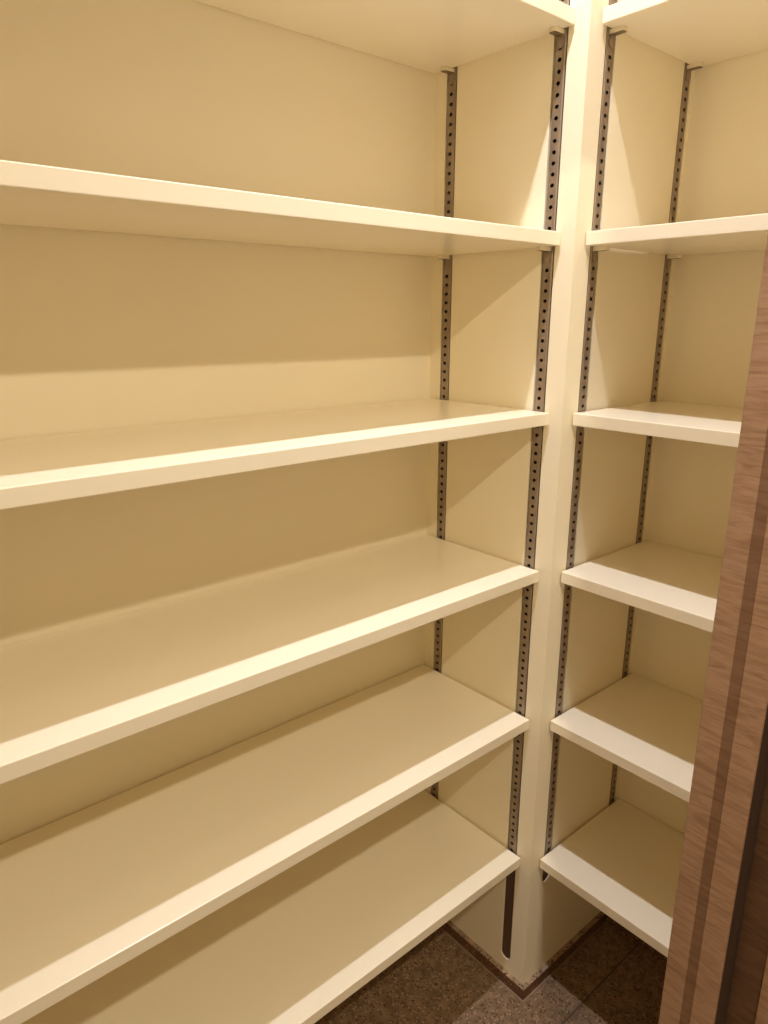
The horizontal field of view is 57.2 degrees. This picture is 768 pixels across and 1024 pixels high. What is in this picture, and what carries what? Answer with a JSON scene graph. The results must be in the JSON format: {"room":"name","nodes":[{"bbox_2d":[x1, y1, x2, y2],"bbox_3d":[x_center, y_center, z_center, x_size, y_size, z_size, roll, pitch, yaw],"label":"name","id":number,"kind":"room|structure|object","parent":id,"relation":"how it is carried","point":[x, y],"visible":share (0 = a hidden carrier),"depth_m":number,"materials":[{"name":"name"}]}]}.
{"room":"storage closet","nodes":[
{"label":"storage closet","id":0,"kind":"room"},
{"bbox_2d":[0,0,435,844],"bbox_3d":[-0.540,-0.104,0.977,1.680,2.497,0.120,-13,20,-39],"label":"wall","id":1,"kind":"structure","parent":0,"point":[99,330],"depth_m":1.08,"materials":[{"name":"beige paint"}]},
{"bbox_2d":[0,664,528,1023],"bbox_3d":[-0.382,0.509,1.002,1.492,0.021,0.295,-13,20,-39],"label":"shelf","id":2,"kind":"object","parent":1,"relation":"attached to","point":[84,893],"visible":1,"depth_m":1.07,"materials":[{"name":"beige laminate"}]},
{"bbox_2d":[0,534,538,784],"bbox_3d":[-0.381,0.216,0.921,1.492,0.021,0.295,-13,20,-39],"label":"shelf","id":3,"kind":"object","parent":1,"relation":"attached to","point":[67,694],"visible":1,"depth_m":0.99,"materials":[{"name":"beige laminate"}]},
{"bbox_2d":[21,790,519,1023],"bbox_3d":[-0.382,0.819,1.088,1.492,0.021,0.295,-13,20,-39],"label":"shelf","id":4,"kind":"object","parent":1,"relation":"attached to","point":[295,946],"visible":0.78,"depth_m":1.27,"materials":[{"name":"beige laminate"}]},
{"bbox_2d":[0,398,548,509],"bbox_3d":[-0.380,-0.060,0.844,1.492,0.021,0.295,-13,20,-39],"label":"shelf","id":5,"kind":"object","parent":1,"relation":"attached to","point":[60,467],"visible":1,"depth_m":0.92,"materials":[{"name":"beige laminate"}]},
{"bbox_2d":[0,160,560,256],"bbox_3d":[-0.380,-0.339,0.767,1.492,0.021,0.295,-13,20,-39],"label":"shelf","id":6,"kind":"object","parent":1,"relation":"attached to","point":[35,195],"visible":1,"depth_m":0.84,"materials":[{"name":"beige laminate"}]},
{"bbox_2d":[193,0,574,73],"bbox_3d":[-0.379,-0.636,0.684,1.492,0.021,0.295,-13,20,-39],"label":"shelf","id":7,"kind":"object","parent":1,"relation":"attached to","point":[425,35],"visible":1,"depth_m":1.04,"materials":[{"name":"beige laminate"}]},
{"bbox_2d":[314,922,666,1023],"bbox_3d":[0.808,1.360,0.561,2.700,0.096,3.082,-13,20,-39],"label":"floor","id":8,"kind":"structure","parent":0,"point":[436,981],"depth_m":1.53,"materials":[{"name":"brown stone"}]},
{"bbox_2d":[424,0,596,983],"bbox_3d":[0.201,-0.209,1.305,0.013,2.469,0.322,-13,20,-39],"label":"wall","id":9,"kind":"structure","parent":0,"point":[505,97],"depth_m":1.28,"materials":[{"name":"beige paint"}]},
{"bbox_2d":[432,66,457,798],"bbox_3d":[0.122,-0.265,1.382,0.010,1.949,0.020,-13,20,-39],"label":"shelf standard","id":10,"kind":"object","parent":9,"relation":"attached to","point":[452,89],"visible":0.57,"depth_m":1.35,"materials":[{"name":"silver metal"}]},
{"bbox_2d":[437,255,449,268],"bbox_3d":[0.110,-0.466,1.315,0.024,0.024,0.013,-13,20,-39],"label":"clip","id":11,"kind":"object","parent":10,"relation":"attached to","point":[445,258],"visible":1,"depth_m":1.32,"materials":[{"name":"gold metal"}]},
{"bbox_2d":[441,66,454,84],"bbox_3d":[0.110,-0.764,1.232,0.024,0.024,0.013,-13,20,-39],"label":"clip","id":12,"kind":"object","parent":10,"relation":"attached to","point":[450,71],"visible":1,"depth_m":1.23,"materials":[{"name":"gold metal"}]},
{"bbox_2d":[508,0,569,854],"bbox_3d":[0.272,-0.218,1.214,0.010,1.949,0.020,-13,20,-39],"label":"shelf standard","id":13,"kind":"object","parent":9,"relation":"attached to","point":[560,54],"visible":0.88,"depth_m":1.22,"materials":[{"name":"silver metal"}]},
{"bbox_2d":[537,246,550,261],"bbox_3d":[0.259,-0.419,1.147,0.024,0.024,0.013,-13,20,-39],"label":"clip","id":14,"kind":"object","parent":13,"relation":"attached to","point":[547,250],"visible":1,"depth_m":1.15,"materials":[{"name":"gold metal"}]},
{"bbox_2d":[549,26,564,48],"bbox_3d":[0.260,-0.717,1.064,0.024,0.024,0.013,-13,20,-39],"label":"clip","id":15,"kind":"object","parent":13,"relation":"attached to","point":[556,31],"visible":1,"depth_m":1.06,"materials":[{"name":"gold metal"}]},
{"bbox_2d":[526,0,694,980],"bbox_3d":[0.423,-0.204,1.292,0.307,2.469,0.013,-13,20,-39],"label":"wall","id":16,"kind":"structure","parent":0,"point":[647,82],"depth_m":1.28,"materials":[{"name":"beige paint"}]},
{"bbox_2d":[544,0,616,855],"bbox_3d":[0.341,-0.217,1.213,0.020,1.949,0.010,-13,20,-39],"label":"shelf standard","id":17,"kind":"object","parent":16,"relation":"attached to","point":[608,58],"visible":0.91,"depth_m":1.22,"materials":[{"name":"silver metal"}]},
{"bbox_2d":[592,246,609,262],"bbox_3d":[0.352,-0.418,1.144,0.013,0.024,0.024,-13,20,-39],"label":"clip","id":18,"kind":"object","parent":17,"relation":"attached to","point":[596,250],"visible":1,"depth_m":1.14,"materials":[{"name":"gold metal"}]},
{"bbox_2d":[540,798,683,956],"bbox_3d":[0.550,0.733,1.404,0.294,0.021,0.364,-13,20,-39],"label":"shelf","id":19,"kind":"object","parent":17,"relation":"attached to","point":[625,862],"visible":0.64,"depth_m":1.42,"materials":[{"name":"beige laminate"}]},
{"bbox_2d":[608,25,627,47],"bbox_3d":[0.353,-0.716,1.061,0.013,0.024,0.024,-13,20,-39],"label":"clip","id":20,"kind":"object","parent":17,"relation":"attached to","point":[613,32],"visible":1,"depth_m":1.06,"materials":[{"name":"gold metal"}]},
{"bbox_2d":[550,673,702,802],"bbox_3d":[0.550,0.424,1.318,0.294,0.021,0.364,-13,20,-39],"label":"shelf","id":21,"kind":"object","parent":17,"relation":"attached to","point":[647,728],"visible":0.68,"depth_m":1.33,"materials":[{"name":"beige laminate"}]},
{"bbox_2d":[561,540,722,632],"bbox_3d":[0.551,0.130,1.236,0.294,0.021,0.364,-13,20,-39],"label":"shelf","id":22,"kind":"object","parent":17,"relation":"attached to","point":[674,583],"visible":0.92,"depth_m":1.24,"materials":[{"name":"beige laminate"}]},
{"bbox_2d":[573,401,742,447],"bbox_3d":[0.552,-0.146,1.160,0.294,0.021,0.364,-13,20,-39],"label":"shelf","id":23,"kind":"object","parent":17,"relation":"attached to","point":[700,423],"visible":0.92,"depth_m":1.14,"materials":[{"name":"beige laminate"}]},
{"bbox_2d":[586,213,767,254],"bbox_3d":[0.552,-0.424,1.083,0.294,0.021,0.364,-13,20,-39],"label":"shelf","id":24,"kind":"object","parent":17,"relation":"attached to","point":[747,232],"visible":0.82,"depth_m":1.05,"materials":[{"name":"beige laminate"}]},
{"bbox_2d":[602,0,767,65],"bbox_3d":[0.553,-0.722,1.000,0.294,0.021,0.364,-13,20,-39],"label":"shelf","id":25,"kind":"object","parent":17,"relation":"attached to","point":[708,32],"visible":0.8,"depth_m":1.04,"materials":[{"name":"beige laminate"}]},
{"bbox_2d":[609,63,689,805],"bbox_3d":[0.522,-0.259,1.363,0.020,1.949,0.010,-13,20,-39],"label":"shelf standard","id":26,"kind":"object","parent":16,"relation":"attached to","point":[685,87],"visible":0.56,"depth_m":1.34,"materials":[{"name":"silver metal"}]},
{"bbox_2d":[666,255,682,268],"bbox_3d":[0.534,-0.460,1.294,0.013,0.024,0.024,-13,20,-39],"label":"clip","id":27,"kind":"object","parent":26,"relation":"attached to","point":[669,257],"visible":1,"depth_m":1.29,"materials":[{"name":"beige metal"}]},
{"bbox_2d":[686,62,702,80],"bbox_3d":[0.534,-0.757,1.211,0.013,0.024,0.024,-13,20,-39],"label":"clip","id":28,"kind":"object","parent":26,"relation":"attached to","point":[698,65],"visible":1,"depth_m":1.21,"materials":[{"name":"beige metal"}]},
{"bbox_2d":[618,49,767,834],"bbox_3d":[0.745,-0.177,1.250,0.120,2.497,0.599,-13,20,-39],"label":"wall","id":29,"kind":"structure","parent":0,"point":[715,296],"depth_m":1.30,"materials":[{"name":"beige paint"}]},
{"bbox_2d":[561,943,638,1023],"bbox_3d":[0.068,1.128,1.209,1.389,0.001,0.003,-13,20,-39],"label":"trim","id":30,"kind":"structure","parent":29,"relation":"attached to","point":[630,952],"depth_m":1.54,"materials":[{"name":"brown"}]},
{"bbox_3d":[0.149,0.034,0.484,1.820,2.497,0.168,-13,20,-39],"label":"wall","id":31,"kind":"structure","parent":0,"visible":0},
{"bbox_2d":[658,235,767,1023],"bbox_3d":[0.441,0.213,0.862,0.036,1.951,0.079,-13,20,-39],"label":"trim","id":32,"kind":"structure","parent":31,"relation":"attached to","point":[730,771],"depth_m":0.87,"materials":[{"name":"brown wood"}]},
{"bbox_2d":[725,773,767,1023],"bbox_3d":[0.466,0.213,0.862,0.002,1.951,0.111,-13,20,-39],"label":"door","id":33,"kind":"structure","parent":31,"relation":"attached to","point":[752,951],"depth_m":0.93,"materials":[{"name":"brown wood"}]},
{"bbox_2d":[755,954,767,1023],"bbox_3d":[0.524,0.231,0.796,0.004,1.951,0.068,-13,20,-39],"label":"trim","id":34,"kind":"structure","parent":31,"relation":"attached to","point":[762,1010],"depth_m":0.93,"materials":[{"name":"brown wood"}]},
{"bbox_3d":[0.322,-0.235,1.454,0.367,2.497,0.369,-13,20,-39],"label":"wall","id":35,"kind":"structure","parent":0,"visible":0},
{"bbox_2d":[440,911,666,1002],"bbox_3d":[0.432,1.007,1.597,0.332,0.028,0.692,-13,20,-39],"label":"baseboard","id":36,"kind":"structure","parent":35,"relation":"attached to","point":[523,990],"depth_m":1.60,"materials":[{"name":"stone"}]}
]}

